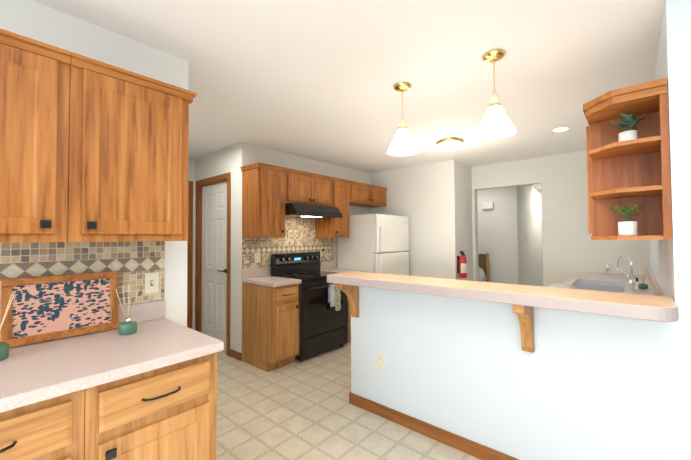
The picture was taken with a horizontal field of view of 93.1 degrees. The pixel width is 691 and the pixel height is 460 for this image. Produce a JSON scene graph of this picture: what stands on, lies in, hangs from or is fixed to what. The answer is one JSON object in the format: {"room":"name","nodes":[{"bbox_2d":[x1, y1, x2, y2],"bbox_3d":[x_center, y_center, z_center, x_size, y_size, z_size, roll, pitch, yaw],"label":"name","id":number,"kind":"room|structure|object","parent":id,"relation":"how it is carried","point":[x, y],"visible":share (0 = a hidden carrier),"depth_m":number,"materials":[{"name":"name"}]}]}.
{"room":"kitchen","nodes":[
{"label":"kitchen","id":0,"kind":"room"},
{"bbox_2d":[0,0,188,326],"bbox_3d":[-2.361,0.160,0.466,0.120,2.450,4.130,-2,-2,41],"label":"wall","id":1,"kind":"structure","parent":0,"point":[37,21],"depth_m":1.73,"materials":[{"name":"white paint"}]},
{"bbox_2d":[0,28,71,242],"bbox_3d":[-1.377,-0.336,1.248,0.351,0.768,0.457,-2,-2,41],"label":"upper cabinet","id":2,"kind":"object","parent":1,"relation":"attached to","point":[34,112],"visible":1,"depth_m":1.24,"materials":[{"name":"brown wood"}]},
{"bbox_2d":[0,241,164,305],"bbox_3d":[-1.348,0.224,1.529,0.004,0.336,0.935,-2,-2,41],"label":"tile backsplash","id":3,"kind":"structure","parent":1,"relation":"attached to","point":[131,263],"depth_m":1.64,"materials":[{"name":"tile"}]},
{"bbox_2d":[144,272,158,293],"bbox_3d":[-1.077,0.296,1.822,0.016,0.116,0.072,-2,-2,41],"label":"switch plate","id":4,"kind":"object","parent":3,"relation":"attached to","point":[151,284],"visible":1,"depth_m":1.82,"materials":[{"name":"beige plastic"}]},
{"bbox_2d":[67,52,196,241],"bbox_3d":[-1.060,-0.329,1.611,0.351,0.768,0.504,-2,-2,41],"label":"upper cabinet","id":5,"kind":"object","parent":1,"relation":"attached to","point":[128,155],"visible":0.94,"depth_m":1.47,"materials":[{"name":"brown wood"}]},
{"bbox_2d":[188,158,194,329],"bbox_3d":[-2.434,0.251,4.106,0.120,2.450,1.260,-2,-2,41],"label":"wall","id":6,"kind":"structure","parent":0,"point":[191,169],"depth_m":4.44,"materials":[{"name":"white paint"}]},
{"bbox_2d":[187,181,192,328],"bbox_3d":[-2.440,0.405,4.082,0.136,2.140,1.000,-2,-2,41],"label":"door frame","id":7,"kind":"structure","parent":6,"relation":"attached to","point":[190,259],"depth_m":4.39,"materials":[{"name":"brown wood"}]},
{"bbox_2d":[194,142,250,352],"bbox_3d":[-1.313,0.251,4.402,1.180,2.450,0.900,-2,-2,41],"label":"wall","id":8,"kind":"structure","parent":0,"point":[233,159],"depth_m":3.78,"materials":[{"name":"white paint"}]},
{"bbox_2d":[195,172,230,355],"bbox_3d":[-1.638,0.402,4.154,0.870,2.140,0.136,-2,-2,41],"label":"door frame","id":9,"kind":"structure","parent":8,"relation":"attached to","point":[221,178],"depth_m":4.33,"materials":[{"name":"brown wood"}]},
{"bbox_2d":[201,181,226,350],"bbox_3d":[-1.671,0.438,4.139,0.737,2.045,0.092,-2,-2,41],"label":"pantry door","id":10,"kind":"structure","parent":8,"relation":"in","point":[214,262],"depth_m":4.14,"materials":[{"name":"white paint"}]},
{"bbox_2d":[251,145,370,275],"bbox_3d":[-0.332,0.253,4.720,0.120,2.450,2.430,-2,-2,41],"label":"wall","id":11,"kind":"structure","parent":0,"point":[272,157],"depth_m":4.57,"materials":[{"name":"white paint"}]},
{"bbox_2d":[240,162,286,237],"bbox_3d":[-0.921,-0.312,3.698,0.356,0.796,0.390,-2,-2,41],"label":"upper cabinet","id":12,"kind":"object","parent":11,"relation":"attached to","point":[263,200],"visible":0.98,"depth_m":3.59,"materials":[{"name":"brown wood"}]},
{"bbox_2d":[242,218,333,269],"bbox_3d":[-0.670,0.150,4.241,0.004,0.610,1.500,-2,-2,41],"label":"tile backsplash","id":13,"kind":"structure","parent":11,"relation":"attached to","point":[299,235],"depth_m":4.19,"materials":[{"name":"tile"}]},
{"bbox_2d":[255,252,259,262],"bbox_3d":[-1.026,0.320,3.818,0.009,0.116,0.072,-2,-2,41],"label":"outlet","id":14,"kind":"object","parent":13,"relation":"attached to","point":[257,256],"visible":1,"depth_m":3.81,"materials":[{"name":"beige plastic"}]},
{"bbox_2d":[285,168,332,206],"bbox_3d":[-0.541,-0.501,4.140,0.356,0.401,0.769,-2,-2,41],"label":"upper cabinet","id":15,"kind":"object","parent":11,"relation":"attached to","point":[302,187],"visible":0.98,"depth_m":3.99,"materials":[{"name":"brown wood"}]},
{"bbox_2d":[285,203,342,218],"bbox_3d":[-0.480,-0.227,4.082,0.511,0.143,0.772,-2,-2,41],"label":"range hood","id":16,"kind":"object","parent":15,"relation":"attached to","point":[299,210],"visible":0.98,"depth_m":3.89,"materials":[{"name":"black metal"}]},
{"bbox_2d":[315,177,350,237],"bbox_3d":[-0.166,-0.295,4.562,0.356,0.796,0.364,-2,-2,41],"label":"upper cabinet","id":17,"kind":"object","parent":11,"relation":"attached to","point":[332,227],"visible":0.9,"depth_m":4.45,"materials":[{"name":"brown wood"}]},
{"bbox_2d":[349,181,387,207],"bbox_3d":[0.257,-0.535,5.055,0.356,0.296,0.926,-2,-2,41],"label":"upper cabinet","id":18,"kind":"object","parent":11,"relation":"attached to","point":[365,195],"visible":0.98,"depth_m":4.92,"materials":[{"name":"brown wood"}]},
{"bbox_2d":[217,341,480,459],"bbox_3d":[-1.135,1.449,2.119,5.100,0.060,8.470,-2,-2,41],"label":"floor","id":19,"kind":"structure","parent":0,"point":[305,409],"depth_m":2.44,"materials":[{"name":"beige tile"}]},
{"bbox_2d":[0,389,84,459],"bbox_3d":[-1.238,0.959,1.101,0.699,0.870,0.457,-2,-2,41],"label":"base cabinet","id":20,"kind":"object","parent":19,"relation":"on","point":[51,429],"visible":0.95,"depth_m":1.00,"materials":[{"name":"brown wood"}]},
{"bbox_2d":[0,300,223,412],"bbox_3d":[-1.092,0.456,1.301,0.679,0.140,0.935,-2,-2,41],"label":"countertop","id":21,"kind":"structure","parent":20,"relation":"on","point":[36,372],"depth_m":1.26,"materials":[{"name":"laminate"}]},
{"bbox_2d":[0,291,15,360],"bbox_3d":[-1.310,0.355,1.222,0.095,0.261,0.102,-2,-2,41],"label":"jar","id":22,"kind":"object","parent":21,"relation":"on","point":[4,350],"visible":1,"depth_m":1.23,"materials":[{"name":"green glass"}]},
{"bbox_2d":[0,271,118,347],"bbox_3d":[-1.284,0.347,1.501,0.061,0.283,0.410,-2,-2,41],"label":"framed picture","id":23,"kind":"object","parent":21,"relation":"on","point":[47,308],"visible":0.92,"depth_m":1.48,"materials":[{"name":"pink paper"}]},
{"bbox_2d":[116,284,139,334],"bbox_3d":[-1.040,0.373,1.560,0.109,0.237,0.084,-2,-2,41],"label":"jar","id":24,"kind":"object","parent":21,"relation":"on","point":[128,326],"visible":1,"depth_m":1.55,"materials":[{"name":"green glass"}]},
{"bbox_2d":[84,352,216,459],"bbox_3d":[-0.935,0.966,1.448,0.699,0.870,0.460,-2,-2,41],"label":"base cabinet","id":25,"kind":"object","parent":19,"relation":"on","point":[169,412],"visible":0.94,"depth_m":1.24,"materials":[{"name":"brown wood"}]},
{"bbox_2d":[242,282,298,371],"bbox_3d":[-0.809,1.018,3.591,0.609,0.870,0.361,-2,-2,41],"label":"base cabinet","id":26,"kind":"object","parent":19,"relation":"on","point":[270,328],"visible":0.98,"depth_m":3.43,"materials":[{"name":"brown wood"}]},
{"bbox_2d":[241,267,300,286],"bbox_3d":[-0.821,0.512,3.607,0.594,0.140,0.369,-2,-2,41],"label":"countertop","id":27,"kind":"structure","parent":26,"relation":"on","point":[259,276],"depth_m":3.63,"materials":[{"name":"laminate"}]},
{"bbox_2d":[271,252,347,361],"bbox_3d":[-0.407,0.873,3.997,0.632,1.175,0.768,-2,-2,41],"label":"range","id":28,"kind":"object","parent":19,"relation":"on","point":[323,326],"visible":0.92,"depth_m":3.82,"materials":[{"name":"black metal"}]},
{"bbox_2d":[328,284,334,306],"bbox_3d":[-0.161,0.762,3.814,0.036,0.256,0.085,-2,-2,41],"label":"hanging towel","id":29,"kind":"object","parent":28,"relation":"hanging from","point":[331,294],"visible":0.94,"depth_m":3.80,"materials":[{"name":"grey fabric"}]},
{"bbox_2d":[335,284,340,310],"bbox_3d":[-0.105,0.792,3.877,0.042,0.319,0.095,-2,-2,41],"label":"hanging towel","id":30,"kind":"object","parent":28,"relation":"hanging from","point":[337,300],"visible":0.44,"depth_m":3.86,"materials":[{"name":"beige fabric"}]},
{"bbox_2d":[347,301,350,341],"bbox_3d":[-0.062,1.035,4.447,0.609,0.870,0.361,-2,-2,41],"label":"base cabinet","id":31,"kind":"object","parent":19,"relation":"on","point":[349,327],"visible":0.02,"depth_m":4.17,"materials":[{"name":"brown wood"}]},
{"bbox_2d":[320,262,365,272],"bbox_3d":[-0.067,0.528,4.470,0.594,0.140,0.375,-2,-2,41],"label":"countertop","id":32,"kind":"structure","parent":31,"relation":"on","point":[328,266],"depth_m":4.61,"materials":[{"name":"laminate"}]},
{"bbox_2d":[337,214,408,275],"bbox_3d":[0.439,0.637,4.843,0.765,1.680,0.820,-2,-2,41],"label":"fridge","id":33,"kind":"object","parent":19,"relation":"on","point":[375,243],"visible":0.58,"depth_m":4.55,"materials":[{"name":"white metal"}]},
{"bbox_3d":[2.262,0.981,2.847,0.656,0.870,2.914,-2,-2,41],"label":"base cabinet","id":34,"kind":"object","parent":19,"relation":"on","visible":0},
{"bbox_2d":[562,267,664,295],"bbox_3d":[2.258,0.474,2.860,0.659,0.140,2.916,-2,-2,41],"label":"countertop","id":35,"kind":"structure","parent":34,"relation":"on","point":[654,288],"depth_m":2.63,"materials":[{"name":"laminate"}]},
{"bbox_2d":[548,283,575,288],"bbox_3d":[1.854,0.478,2.814,0.200,0.045,0.220,-2,-2,41],"label":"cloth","id":36,"kind":"object","parent":35,"relation":"on","point":[562,285],"visible":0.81,"depth_m":2.77,"materials":[{"name":"white fabric"}]},
{"bbox_2d":[568,279,643,294],"bbox_3d":[2.357,0.591,2.984,0.520,0.175,0.850,-2,-2,41],"label":"stainless steel sink","id":37,"kind":"object","parent":35,"relation":"in","point":[604,285],"visible":0.23,"depth_m":3.05,"materials":[{"name":"grey metal"}]},
{"bbox_2d":[605,254,637,290],"bbox_3d":[2.313,0.351,2.748,0.212,0.293,0.227,-2,-2,41],"label":"chrome faucet","id":38,"kind":"object","parent":35,"relation":"on","point":[632,281],"visible":1,"depth_m":2.70,"materials":[{"name":"silver metal"}]},
{"bbox_2d":[638,268,649,288],"bbox_3d":[2.516,0.407,2.757,0.076,0.177,0.063,-2,-2,41],"label":"jar","id":39,"kind":"object","parent":35,"relation":"on","point":[643,285],"visible":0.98,"depth_m":2.75,"materials":[{"name":"green glass"}]},
{"bbox_2d":[34,0,664,189],"bbox_3d":[2.368,-1.092,2.183,10.400,0.080,13.100,-2,-2,41],"label":"ceiling","id":40,"kind":"structure","parent":0,"point":[317,80],"depth_m":2.09,"materials":[{"name":"white paint"}]},
{"bbox_2d":[387,82,418,155],"bbox_3d":[0.409,-0.796,2.348,0.226,0.477,0.226,-2,-2,41],"label":"pendant lamp","id":41,"kind":"object","parent":40,"relation":"hanging from","point":[403,143],"visible":1,"depth_m":2.31,"materials":[{"name":"white glass"}]},
{"bbox_2d":[436,137,463,151],"bbox_3d":[1.181,-0.944,3.708,0.310,0.124,0.310,-2,-2,41],"label":"ceiling lamp","id":42,"kind":"object","parent":40,"relation":"attached to","point":[449,144],"visible":1,"depth_m":3.62,"materials":[{"name":"white glass"}]},
{"bbox_2d":[475,49,515,139],"bbox_3d":[0.890,-0.809,1.955,0.226,0.477,0.226,-2,-2,41],"label":"pendant lamp","id":43,"kind":"object","parent":40,"relation":"hanging from","point":[496,123],"visible":1,"depth_m":1.93,"materials":[{"name":"white glass"}]},
{"bbox_2d":[551,127,569,131],"bbox_3d":[2.185,-1.019,3.324,0.160,0.004,0.160,-2,-2,41],"label":"recessed light","id":44,"kind":"object","parent":40,"relation":"in","point":[560,129],"visible":1,"depth_m":3.32,"materials":[{"name":"white"}]},
{"bbox_2d":[371,160,458,279],"bbox_3d":[1.019,0.254,5.074,1.450,2.450,0.120,-2,-2,41],"label":"wall","id":45,"kind":"structure","parent":0,"point":[424,198],"depth_m":4.83,"materials":[{"name":"white paint"}]},
{"bbox_2d":[457,161,472,280],"bbox_3d":[1.780,0.246,4.935,0.120,2.450,0.670,-2,-2,41],"label":"wall","id":46,"kind":"structure","parent":0,"point":[465,234],"depth_m":4.87,"materials":[{"name":"white paint"}]},
{"bbox_2d":[457,251,466,277],"bbox_3d":[1.624,0.477,4.560,0.127,0.370,0.158,-2,-2,41],"label":"fire extinguisher","id":47,"kind":"object","parent":46,"relation":"attached to","point":[462,266],"visible":1,"depth_m":4.52,"materials":[{"name":"red metal"}]},
{"bbox_2d":[477,187,508,283],"bbox_3d":[2.566,0.280,6.511,1.290,2.450,0.120,-2,-2,41],"label":"wall","id":48,"kind":"structure","parent":0,"point":[493,224],"depth_m":6.19,"materials":[{"name":"white paint"}]},
{"bbox_2d":[482,202,493,208],"bbox_3d":[2.725,-0.467,6.270,0.200,0.130,0.054,-2,-2,41],"label":"box","id":49,"kind":"object","parent":48,"relation":"attached to","point":[487,205],"visible":1,"depth_m":6.24,"materials":[{"name":"white plastic"}]},
{"bbox_2d":[351,286,679,459],"bbox_3d":[0.797,0.902,2.122,1.910,1.010,0.100,-2,-2,41],"label":"wall","id":50,"kind":"structure","parent":0,"point":[579,386],"depth_m":1.87,"materials":[{"name":"white paint"}]},
{"bbox_2d":[336,284,358,317],"bbox_3d":[0.020,0.558,2.596,0.055,0.290,0.215,-2,-2,41],"label":"corbel bracket","id":51,"kind":"object","parent":50,"relation":"attached to","point":[351,292],"visible":0.87,"depth_m":2.62,"materials":[{"name":"brown wood"}]},
{"bbox_2d":[376,353,383,369],"bbox_3d":[0.264,1.010,2.513,0.072,0.116,0.009,-2,-2,41],"label":"outlet","id":52,"kind":"object","parent":50,"relation":"attached to","point":[379,361],"visible":1,"depth_m":2.51,"materials":[{"name":"beige plastic"}]},
{"bbox_2d":[327,271,678,321],"bbox_3d":[0.694,0.364,2.060,1.958,0.060,0.356,-2,-2,41],"label":"bar","id":53,"kind":"object","parent":50,"relation":"on","point":[645,307],"visible":1,"depth_m":1.69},
{"bbox_2d":[512,304,534,352],"bbox_3d":[0.966,0.532,1.772,0.055,0.290,0.215,-2,-2,41],"label":"corbel bracket","id":54,"kind":"object","parent":50,"relation":"attached to","point":[525,315],"visible":0.89,"depth_m":1.79,"materials":[{"name":"brown wood"}]},
{"bbox_2d":[509,185,542,285],"bbox_3d":[4.106,0.286,7.158,0.120,2.450,3.120,-2,-2,41],"label":"wall","id":55,"kind":"structure","parent":0,"point":[510,222],"depth_m":6.42,"materials":[{"name":"white paint"}]},
{"bbox_2d":[472,150,648,286],"bbox_3d":[2.755,0.228,4.448,1.990,2.450,0.120,-2,-2,41],"label":"wall","id":56,"kind":"structure","parent":0,"point":[571,248],"depth_m":4.29,"materials":[{"name":"white paint"}]},
{"bbox_2d":[648,0,690,459],"bbox_3d":[3.974,-0.410,4.253,0.130,3.700,7.450,-2,-2,41],"label":"wall column","id":57,"kind":"structure","parent":0,"point":[669,262],"depth_m":1.47,"materials":[{"name":"white paint"}]},
{"bbox_2d":[586,125,593,235],"bbox_3d":[1.808,-0.295,2.139,0.356,0.708,0.800,-2,-2,41],"label":"upper cabinet","id":58,"kind":"object","parent":57,"relation":"attached to","point":[589,183],"visible":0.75,"depth_m":1.95,"materials":[{"name":"brown wood"}]},
{"bbox_2d":[583,77,671,239],"bbox_3d":[1.447,-0.319,1.703,0.325,0.738,0.323,-2,-2,41],"label":"shelf unit","id":59,"kind":"object","parent":57,"relation":"attached to","point":[630,172],"visible":1,"depth_m":1.74,"materials":[{"name":"brown wood"}]},
{"bbox_2d":[608,203,643,235],"bbox_3d":[1.458,-0.055,1.698,0.147,0.168,0.146,-2,-2,41],"label":"plant pot","id":60,"kind":"object","parent":59,"relation":"on","point":[627,227],"visible":1,"depth_m":1.68,"materials":[{"name":"white ceramic"}]},
{"bbox_2d":[608,113,646,141],"bbox_3d":[1.463,-0.522,1.696,0.162,0.175,0.145,-2,-2,41],"label":"plant pot","id":61,"kind":"object","parent":59,"relation":"on","point":[629,121],"visible":0.79,"depth_m":1.69,"materials":[{"name":"white ceramic"}]},
{"bbox_3d":[3.172,1.545,7.053,5.100,0.060,4.630,-2,-2,41],"label":"floor","id":62,"kind":"structure","parent":0,"visible":0},
{"bbox_2d":[478,253,488,281],"bbox_3d":[2.397,0.968,6.167,0.460,1.060,0.440,-2,-2,41],"label":"chair","id":63,"kind":"object","parent":62,"relation":"on","point":[483,263],"visible":0.25,"depth_m":6.19,"materials":[{"name":"brown wood"}]},
{"bbox_3d":[4.270,-0.504,0.525,5.220,3.700,12.920,-2,-2,41],"label":"wall","id":64,"kind":"structure","parent":0,"visible":0},
{"bbox_2d":[349,392,518,459],"bbox_3d":[0.813,1.363,2.043,2.042,0.085,0.040,-2,-2,41],"label":"baseboard","id":65,"kind":"structure","parent":64,"relation":"attached to","point":[469,447],"depth_m":2.22,"materials":[{"name":"brown wood"}]}
]}

